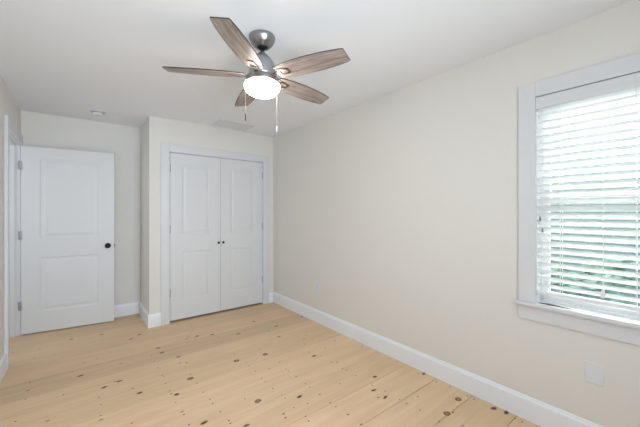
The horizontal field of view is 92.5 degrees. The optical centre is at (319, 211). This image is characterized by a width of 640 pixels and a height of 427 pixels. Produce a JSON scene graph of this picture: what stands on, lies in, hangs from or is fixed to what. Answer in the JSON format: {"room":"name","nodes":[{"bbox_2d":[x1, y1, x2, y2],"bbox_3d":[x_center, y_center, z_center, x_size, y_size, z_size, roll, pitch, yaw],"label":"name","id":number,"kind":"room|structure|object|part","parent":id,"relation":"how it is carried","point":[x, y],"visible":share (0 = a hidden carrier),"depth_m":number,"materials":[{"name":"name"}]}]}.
{"room":"empty bedroom","nodes":[
{"label":"empty bedroom","id":0,"kind":"room"},
{"bbox_2d":[0,74,20,359],"bbox_3d":[-1.649,0.121,1.209,0.120,2.440,5.344,0,0,-38],"label":"wall","id":1,"kind":"structure","parent":0,"point":[8,105],"depth_m":2.52,"materials":[{"name":"white paint"}]},
{"bbox_2d":[0,352,6,383],"bbox_3d":[-1.338,1.265,0.924,0.015,0.152,4.240,0,0,-38],"label":"baseboard","id":2,"kind":"structure","parent":1,"relation":"attached to","point":[3,362],"depth_m":2.48,"materials":[{"name":"white paint"}]},
{"bbox_2d":[4,115,22,369],"bbox_3d":[-2.993,0.263,2.925,0.144,2.156,0.954,0,0,-38],"label":"trim","id":3,"kind":"structure","parent":1,"relation":"attached to","point":[13,139],"depth_m":3.25,"materials":[{"name":"white paint"}]},
{"bbox_2d":[18,146,114,334],"bbox_3d":[-2.872,0.313,3.519,0.865,2.032,0.169,0,0,-31],"label":"door","id":4,"kind":"structure","parent":3,"relation":"attached to","point":[66,235],"depth_m":3.48,"materials":[{"name":"white paint"}]},
{"bbox_2d":[21,110,139,304],"bbox_3d":[-2.656,0.121,3.897,3.878,2.440,0.120,0,0,-38],"label":"wall","id":5,"kind":"structure","parent":0,"point":[37,129],"depth_m":3.90,"materials":[{"name":"white paint"}]},
{"bbox_2d":[140,116,272,313],"bbox_3d":[-1.532,0.121,4.291,1.625,2.440,0.658,0,0,-38],"label":"wall","id":6,"kind":"structure","parent":0,"point":[154,131],"depth_m":3.75,"materials":[{"name":"white paint"}]},
{"bbox_2d":[114,292,272,327],"bbox_3d":[-1.977,1.265,3.929,2.742,0.152,0.673,0,0,-38],"label":"baseboard","id":7,"kind":"structure","parent":6,"relation":"attached to","point":[151,320],"depth_m":3.88,"materials":[{"name":"white paint"}]},
{"bbox_2d":[170,153,219,320],"bbox_3d":[-1.558,0.308,3.857,0.618,2.016,0.067,0,0,-38],"label":"door","id":8,"kind":"structure","parent":6,"relation":"in","point":[194,180],"depth_m":3.84,"materials":[{"name":"white paint"}]},
{"bbox_2d":[161,143,268,325],"bbox_3d":[-1.337,0.268,4.078,1.432,2.146,0.117,0,0,-38],"label":"trim","id":9,"kind":"structure","parent":6,"relation":"attached to","point":[166,148],"depth_m":3.71,"materials":[{"name":"white paint"}]},
{"bbox_2d":[220,158,262,310],"bbox_3d":[-1.071,0.308,4.243,0.618,2.016,0.067,0,0,-38],"label":"door","id":10,"kind":"structure","parent":6,"relation":"in","point":[241,225],"depth_m":4.22,"materials":[{"name":"white paint"}]},
{"bbox_2d":[0,302,539,426],"bbox_3d":[-0.982,1.366,1.782,3.878,0.050,5.374,0,0,-38],"label":"floor","id":11,"kind":"structure","parent":0,"point":[258,364],"depth_m":2.40,"materials":[{"name":"brown wood"}]},
{"bbox_2d":[0,0,633,136],"bbox_3d":[-0.951,-1.174,1.839,3.998,0.150,5.464,0,0,-38],"label":"ceiling","id":12,"kind":"structure","parent":0,"point":[64,58],"depth_m":2.02,"materials":[{"name":"white paint"}]},
{"bbox_2d":[90,110,105,115],"bbox_3d":[-2.447,-1.079,3.381,0.140,0.039,0.140,0,0,-38],"label":"smoke detector","id":13,"kind":"object","parent":12,"relation":"attached to","point":[95,112],"visible":1,"depth_m":3.35,"materials":[{"name":"white plastic"}]},
{"bbox_2d":[212,119,254,130],"bbox_3d":[-1.113,-1.097,3.931,0.465,0.003,0.325,0,0,-38],"label":"ceiling vent","id":14,"kind":"object","parent":12,"relation":"in","point":[220,123],"visible":1,"depth_m":3.92,"materials":[{"name":"white metal"}]},
{"bbox_2d":[162,16,349,131],"bbox_3d":[-0.358,-0.810,1.959,1.095,0.579,1.107,0,0,-38],"label":"ceiling fan","id":15,"kind":"object","parent":12,"relation":"hanging from","point":[262,81],"visible":1,"depth_m":1.84,"materials":[{"name":"brown wood"}]},
{"bbox_3d":[-0.702,-0.851,1.875,0.462,0.006,0.142,0,11,-9],"label":"blade","id":16,"kind":"part","parent":15,"relation":"part of","materials":[{"name":"brown wood"}]},
{"bbox_3d":[-0.415,-0.857,1.591,0.142,0.006,0.462,12,1,9],"label":"blade","id":17,"kind":"part","parent":15,"relation":"part of","materials":[{"name":"brown wood"}]},
{"bbox_3d":[-0.452,-0.705,1.860,0.003,0.217,0.002,0,0,-38],"label":"pull chain","id":18,"kind":"part","parent":15,"relation":"part of","materials":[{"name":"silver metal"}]},
{"bbox_3d":[-0.521,-0.842,2.235,0.142,0.006,0.462,-13,5,-27],"label":"blade","id":19,"kind":"part","parent":15,"relation":"part of","materials":[{"name":"brown wood"}]},
{"bbox_3d":[-0.364,-0.763,1.930,0.221,0.075,0.221,0,0,-38],"label":"light globe","id":20,"kind":"part","parent":15,"relation":"part of","materials":[{"name":"white glass"}]},
{"bbox_3d":[-0.122,-0.844,2.174,0.462,0.006,0.142,1,-14,-45],"label":"blade","id":21,"kind":"part","parent":15,"relation":"part of","materials":[{"name":"brown wood"}]},
{"bbox_3d":[-0.057,-0.853,1.776,0.462,0.006,0.142,-1,-13,27],"label":"blade","id":22,"kind":"part","parent":15,"relation":"part of","materials":[{"name":"brown wood"}]},
{"bbox_2d":[273,0,639,426],"bbox_3d":[0.569,0.121,3.042,0.120,2.440,5.464,0,0,-38],"label":"wall","id":23,"kind":"structure","parent":0,"point":[401,204],"depth_m":2.43,"materials":[{"name":"white paint"}]},
{"bbox_2d":[316,283,319,292],"bbox_3d":[-0.028,0.925,3.693,0.009,0.116,0.074,0,0,-38],"label":"wall outlet","id":24,"kind":"object","parent":23,"relation":"attached to","point":[317,284],"visible":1,"depth_m":3.68,"materials":[{"name":"white plastic"}]},
{"bbox_2d":[273,292,602,426],"bbox_3d":[0.721,1.265,2.743,0.015,0.152,4.566,0,0,-38],"label":"baseboard","id":25,"kind":"structure","parent":23,"relation":"attached to","point":[542,414],"depth_m":2.35,"materials":[{"name":"white paint"}]},
{"bbox_2d":[514,72,639,328],"bbox_3d":[1.680,-0.060,1.620,0.185,1.317,1.103,0,0,-38],"label":"window","id":26,"kind":"structure","parent":23,"relation":"in","point":[628,318],"depth_m":1.85,"materials":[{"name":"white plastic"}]},
{"bbox_3d":[1.740,-0.378,1.668,0.030,0.658,0.861,0,0,-38],"label":"sash","id":27,"kind":"part","parent":26,"relation":"part of","materials":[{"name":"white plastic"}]},
{"bbox_2d":[538,302,569,308],"bbox_3d":[1.423,0.572,1.863,0.016,0.008,0.166,0,0,-38],"label":"strip","id":28,"kind":"object","parent":26,"relation":"on","point":[538,302],"visible":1,"depth_m":1.86,"materials":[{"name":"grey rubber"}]},
{"bbox_2d":[536,72,639,311],"bbox_3d":[1.645,-0.095,1.592,0.075,1.227,0.879,0,0,-38],"label":"window blind","id":29,"kind":"object","parent":26,"relation":"attached to","point":[619,89],"visible":1,"depth_m":1.74,"materials":[{"name":"white paint"}]},
{"bbox_3d":[1.375,-0.277,1.895,0.002,0.765,0.002,0,0,-38],"label":"pull cord","id":30,"kind":"part","parent":29,"relation":"part of","materials":[{"name":"white fabric"}]},
{"bbox_3d":[1.455,-0.076,1.847,0.051,1.165,0.002,0,0,-38],"label":"ladder cord","id":31,"kind":"part","parent":29,"relation":"part of","materials":[{"name":"white fabric"}]},
{"bbox_3d":[1.652,0.508,1.598,0.052,0.020,0.875,0,0,-38],"label":"rail","id":32,"kind":"part","parent":29,"relation":"part of","materials":[{"name":"white plastic"}]},
{"bbox_3d":[1.652,-0.076,1.598,0.051,1.165,0.002,0,0,-38],"label":"ladder cord","id":33,"kind":"part","parent":29,"relation":"part of","materials":[{"name":"white fabric"}]},
{"bbox_3d":[1.717,0.244,1.649,0.030,0.656,0.861,0,0,-38],"label":"sash","id":34,"kind":"part","parent":26,"relation":"part of","materials":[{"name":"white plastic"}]},
{"bbox_2d":[518,52,639,345],"bbox_3d":[1.635,-0.062,1.585,0.018,1.504,1.075,0,0,-38],"label":"trim","id":35,"kind":"structure","parent":23,"relation":"attached to","point":[630,64],"depth_m":1.93,"materials":[{"name":"white paint"}]},
{"bbox_2d":[585,360,603,386],"bbox_3d":[1.537,0.909,1.717,0.007,0.120,0.080,0,0,-38],"label":"wall plate","id":36,"kind":"object","parent":23,"relation":"attached to","point":[594,372],"visible":1,"depth_m":1.72,"materials":[{"name":"white plastic"}]},
{"label":"outside","id":37,"kind":"structure","parent":0,"visible":0},
{"bbox_3d":[12.719,1.951,10.070,27.555,0.020,36.000,0,0,-38],"label":"lawn","id":38,"kind":"structure","parent":37,"visible":0},
{"bbox_2d":[550,94,639,305],"bbox_3d":[8.004,-0.759,7.612,5.800,5.400,12.600,0,0,-38],"label":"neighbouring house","id":39,"kind":"structure","parent":38,"relation":"on","point":[571,219],"depth_m":6.42,"materials":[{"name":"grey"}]},
{"bbox_2d":[550,254,639,305],"bbox_3d":[4.773,1.283,4.542,1.568,1.388,5.775,0,0,-38],"label":"hedge","id":40,"kind":"object","parent":38,"relation":"on","point":[605,259],"visible":0.16,"depth_m":4.88,"materials":[{"name":"teal plant"}]}
]}

